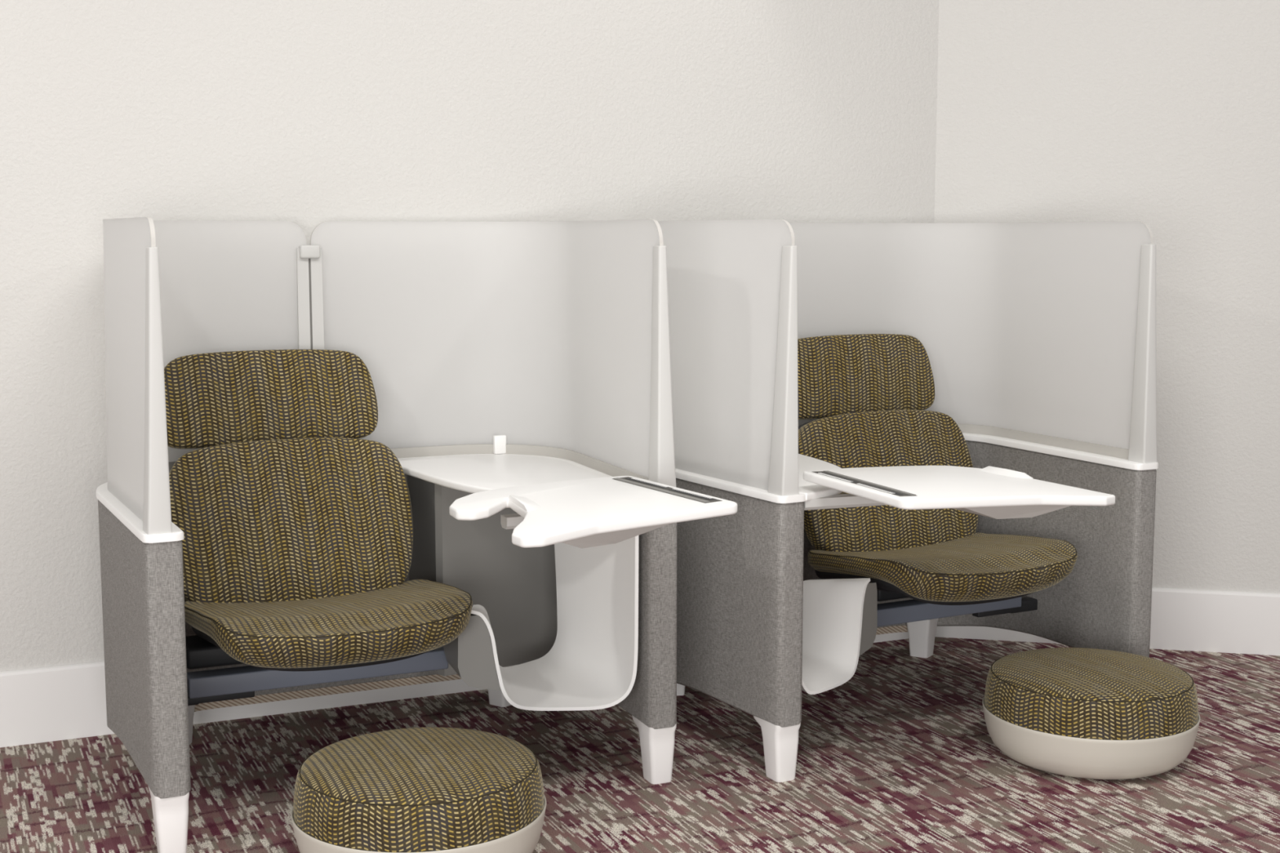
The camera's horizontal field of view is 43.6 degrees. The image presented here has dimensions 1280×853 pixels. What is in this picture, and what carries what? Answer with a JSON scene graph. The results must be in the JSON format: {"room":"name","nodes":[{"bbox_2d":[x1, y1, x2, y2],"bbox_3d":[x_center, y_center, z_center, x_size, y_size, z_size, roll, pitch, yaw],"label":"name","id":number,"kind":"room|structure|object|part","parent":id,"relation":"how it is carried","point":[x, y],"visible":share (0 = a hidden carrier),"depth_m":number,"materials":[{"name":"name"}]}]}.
{"room":"office lounge","nodes":[
{"label":"office lounge","id":0,"kind":"room"},
{"bbox_2d":[0,0,938,671],"bbox_3d":[-1.808,-0.799,4.024,6.000,3.300,0.120,-3,7,-24],"label":"wall","id":1,"kind":"structure","parent":0,"point":[306,113],"depth_m":4.42,"materials":[{"name":"white paint"}]},
{"bbox_2d":[0,631,908,747],"bbox_3d":[-1.780,0.747,4.146,6.000,0.200,0.016,-3,7,-24],"label":"baseboard","id":2,"kind":"structure","parent":1,"relation":"attached to","point":[42,704],"depth_m":4.26,"materials":[{"name":"white paint"}]},
{"bbox_2d":[0,636,1279,852],"bbox_3d":[-0.487,1.101,2.236,12.000,0.050,10.000,-3,7,-24],"label":"floor","id":3,"kind":"structure","parent":0,"point":[901,756],"depth_m":3.94,"materials":[{"name":"carpet"}]},
{"bbox_2d":[95,217,676,852],"bbox_3d":[-0.655,0.175,3.997,1.296,1.372,0.991,-3,7,-24],"label":"booth","id":4,"kind":"object","parent":3,"relation":"on","point":[495,354],"visible":0.82,"depth_m":4.19,"materials":[{"name":"white plastic"}]},
{"bbox_3d":[-1.140,0.495,3.668,0.078,0.581,0.645,-3,8,-27],"label":"panel","id":5,"kind":"part","parent":4,"relation":"part of","materials":[{"name":"grey fabric"}]},
{"bbox_3d":[-1.017,-0.074,3.337,0.053,0.596,0.066,-3,7,-24],"label":"screen post","id":6,"kind":"part","parent":4,"relation":"part of","materials":[{"name":"grey plastic"}]},
{"bbox_3d":[-0.891,-0.190,4.339,0.072,0.586,0.014,-3,7,-24],"label":"screen post","id":7,"kind":"part","parent":4,"relation":"part of","materials":[{"name":"grey plastic"}]},
{"bbox_2d":[164,349,472,671],"bbox_3d":[-0.803,0.205,3.936,0.660,0.742,0.834,-3,7,-24],"label":"lounge chair","id":8,"kind":"object","parent":4,"relation":"in","point":[297,527],"visible":0.94,"depth_m":4.06,"materials":[{"name":"brown fabric"}]},
{"bbox_3d":[-0.892,0.250,4.101,0.630,0.426,0.203,-3,7,-24],"label":"backrest","id":9,"kind":"part","parent":8,"relation":"part of","materials":[{"name":"brown fabric"}]},
{"bbox_3d":[-0.740,0.475,3.846,0.646,0.148,0.560,-3,7,-24],"label":"seat","id":10,"kind":"part","parent":8,"relation":"part of","materials":[{"name":"brown fabric"}]},
{"bbox_3d":[-0.825,0.732,4.436,0.949,0.022,0.054,-3,7,-24],"label":"trim","id":11,"kind":"part","parent":4,"relation":"part of","materials":[{"name":"brown fabric"}]},
{"bbox_3d":[-0.797,0.429,4.340,1.288,0.609,0.300,-3,7,-24],"label":"panel","id":12,"kind":"part","parent":4,"relation":"part of","materials":[{"name":"grey fabric"}]},
{"bbox_3d":[-0.572,0.389,4.378,0.032,0.535,0.258,-4,8,-29],"label":"pedestal panel","id":13,"kind":"part","parent":4,"relation":"part of","materials":[{"name":"grey plastic"}]},
{"bbox_3d":[-0.388,0.392,4.355,0.352,0.535,0.027,-4,8,-31],"label":"pedestal panel","id":14,"kind":"part","parent":4,"relation":"part of","materials":[{"name":"grey plastic"}]},
{"bbox_3d":[-0.147,0.206,3.735,0.387,0.028,0.044,-4,8,-32],"label":"tray arm","id":15,"kind":"part","parent":4,"relation":"part of","materials":[{"name":"grey plastic"}]},
{"bbox_2d":[449,475,737,548],"bbox_3d":[-0.117,0.191,3.510,0.552,0.071,0.594,-3,7,-24],"label":"tray","id":16,"kind":"object","parent":4,"relation":"attached to","point":[582,513],"visible":1,"depth_m":3.45,"materials":[{"name":"white plastic"}]},
{"bbox_3d":[-0.063,0.437,4.157,0.078,0.581,0.645,-3,7,-22],"label":"panel","id":17,"kind":"part","parent":4,"relation":"part of","materials":[{"name":"grey fabric"}]},
{"bbox_3d":[0.054,-0.132,3.822,0.053,0.596,0.066,-3,7,-24],"label":"screen post","id":18,"kind":"part","parent":4,"relation":"part of","materials":[{"name":"grey plastic"}]},
{"bbox_2d":[290,727,546,852],"bbox_3d":[-0.470,0.814,3.421,0.540,0.238,0.540,-2,7,-20],"label":"ottoman","id":19,"kind":"object","parent":3,"relation":"on","point":[419,789],"visible":1,"depth_m":3.25,"materials":[{"name":"beige"}]},
{"bbox_2d":[300,727,535,804],"bbox_3d":[-0.470,0.720,3.409,0.498,0.048,0.498,-2,7,-20],"label":"cushion","id":20,"kind":"object","parent":19,"relation":"on","point":[419,766],"depth_m":3.32,"materials":[{"name":"brown fabric"}]},
{"bbox_2d":[657,219,1158,782],"bbox_3d":[0.670,0.113,4.511,1.296,1.372,0.991,-4,8,-28],"label":"booth","id":21,"kind":"object","parent":3,"relation":"on","point":[1038,339],"visible":0.77,"depth_m":4.42,"materials":[{"name":"white plastic"}]},
{"bbox_3d":[0.207,0.437,4.155,0.078,0.581,0.645,-4,8,-30],"label":"panel","id":22,"kind":"part","parent":21,"relation":"part of","materials":[{"name":"grey fabric"}]},
{"bbox_3d":[0.346,-0.133,3.831,0.053,0.596,0.066,-4,8,-28],"label":"screen post","id":23,"kind":"part","parent":21,"relation":"part of","materials":[{"name":"grey plastic"}]},
{"bbox_3d":[0.569,0.180,3.951,0.387,0.028,0.044,-3,7,-20],"label":"tray arm","id":24,"kind":"part","parent":21,"relation":"part of","materials":[{"name":"grey plastic"}]},
{"bbox_3d":[0.479,0.671,4.939,0.949,0.022,0.054,-4,8,-28],"label":"trim","id":25,"kind":"part","parent":21,"relation":"part of","materials":[{"name":"brown fabric"}]},
{"bbox_3d":[0.510,0.369,4.845,1.288,0.609,0.300,-4,8,-28],"label":"panel","id":26,"kind":"part","parent":21,"relation":"part of","materials":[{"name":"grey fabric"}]},
{"bbox_2d":[797,333,1077,605],"bbox_3d":[0.811,0.127,4.591,0.660,0.742,0.833,-4,8,-28],"label":"lounge chair","id":27,"kind":"object","parent":21,"relation":"in","point":[868,394],"visible":0.83,"depth_m":4.70,"materials":[{"name":"brown fabric"}]},
{"bbox_3d":[0.739,0.170,4.764,0.630,0.426,0.203,-4,8,-28],"label":"backrest","id":28,"kind":"part","parent":27,"relation":"part of","materials":[{"name":"brown fabric"}]},
{"bbox_3d":[0.868,0.397,4.498,0.646,0.148,0.560,-4,8,-28],"label":"seat","id":29,"kind":"part","parent":27,"relation":"part of","materials":[{"name":"brown fabric"}]},
{"bbox_2d":[803,465,1115,519],"bbox_3d":[0.723,0.158,3.785,0.542,0.071,0.594,-4,8,-28],"label":"tray","id":30,"kind":"object","parent":21,"relation":"attached to","point":[993,492],"visible":1,"depth_m":3.68,"materials":[{"name":"white plastic"}]},
{"bbox_3d":[1.254,0.371,4.706,0.078,0.581,0.645,-3,8,-25],"label":"panel","id":31,"kind":"part","parent":21,"relation":"part of","materials":[{"name":"grey fabric"}]},
{"bbox_3d":[1.386,-0.199,4.379,0.053,0.596,0.066,-4,8,-28],"label":"screen post","id":32,"kind":"part","parent":21,"relation":"part of","materials":[{"name":"grey plastic"}]},
{"bbox_2d":[982,647,1199,779],"bbox_3d":[1.158,0.731,4.123,0.540,0.238,0.540,-3,8,-26],"label":"ottoman","id":33,"kind":"object","parent":3,"relation":"on","point":[1072,712],"visible":1,"depth_m":3.93,"materials":[{"name":"beige"}]},
{"bbox_2d":[984,667,1198,740],"bbox_3d":[1.158,0.684,4.117,0.529,0.098,0.529,-3,8,-26],"label":"cushion","id":34,"kind":"object","parent":33,"relation":"on","point":[1031,704],"depth_m":3.92,"materials":[{"name":"brown fabric"}]},
{"bbox_2d":[933,0,1279,593],"bbox_3d":[3.165,-0.885,4.737,4.500,3.300,0.120,2,7,13],"label":"wall","id":35,"kind":"structure","parent":0,"point":[1164,115],"depth_m":5.07,"materials":[{"name":"white paint"}]},
{"bbox_2d":[934,586,1279,655],"bbox_3d":[3.150,0.662,4.855,4.500,0.200,0.016,2,7,13],"label":"baseboard","id":36,"kind":"structure","parent":35,"relation":"attached to","point":[1237,622],"depth_m":5.15,"materials":[{"name":"white paint"}]}
]}

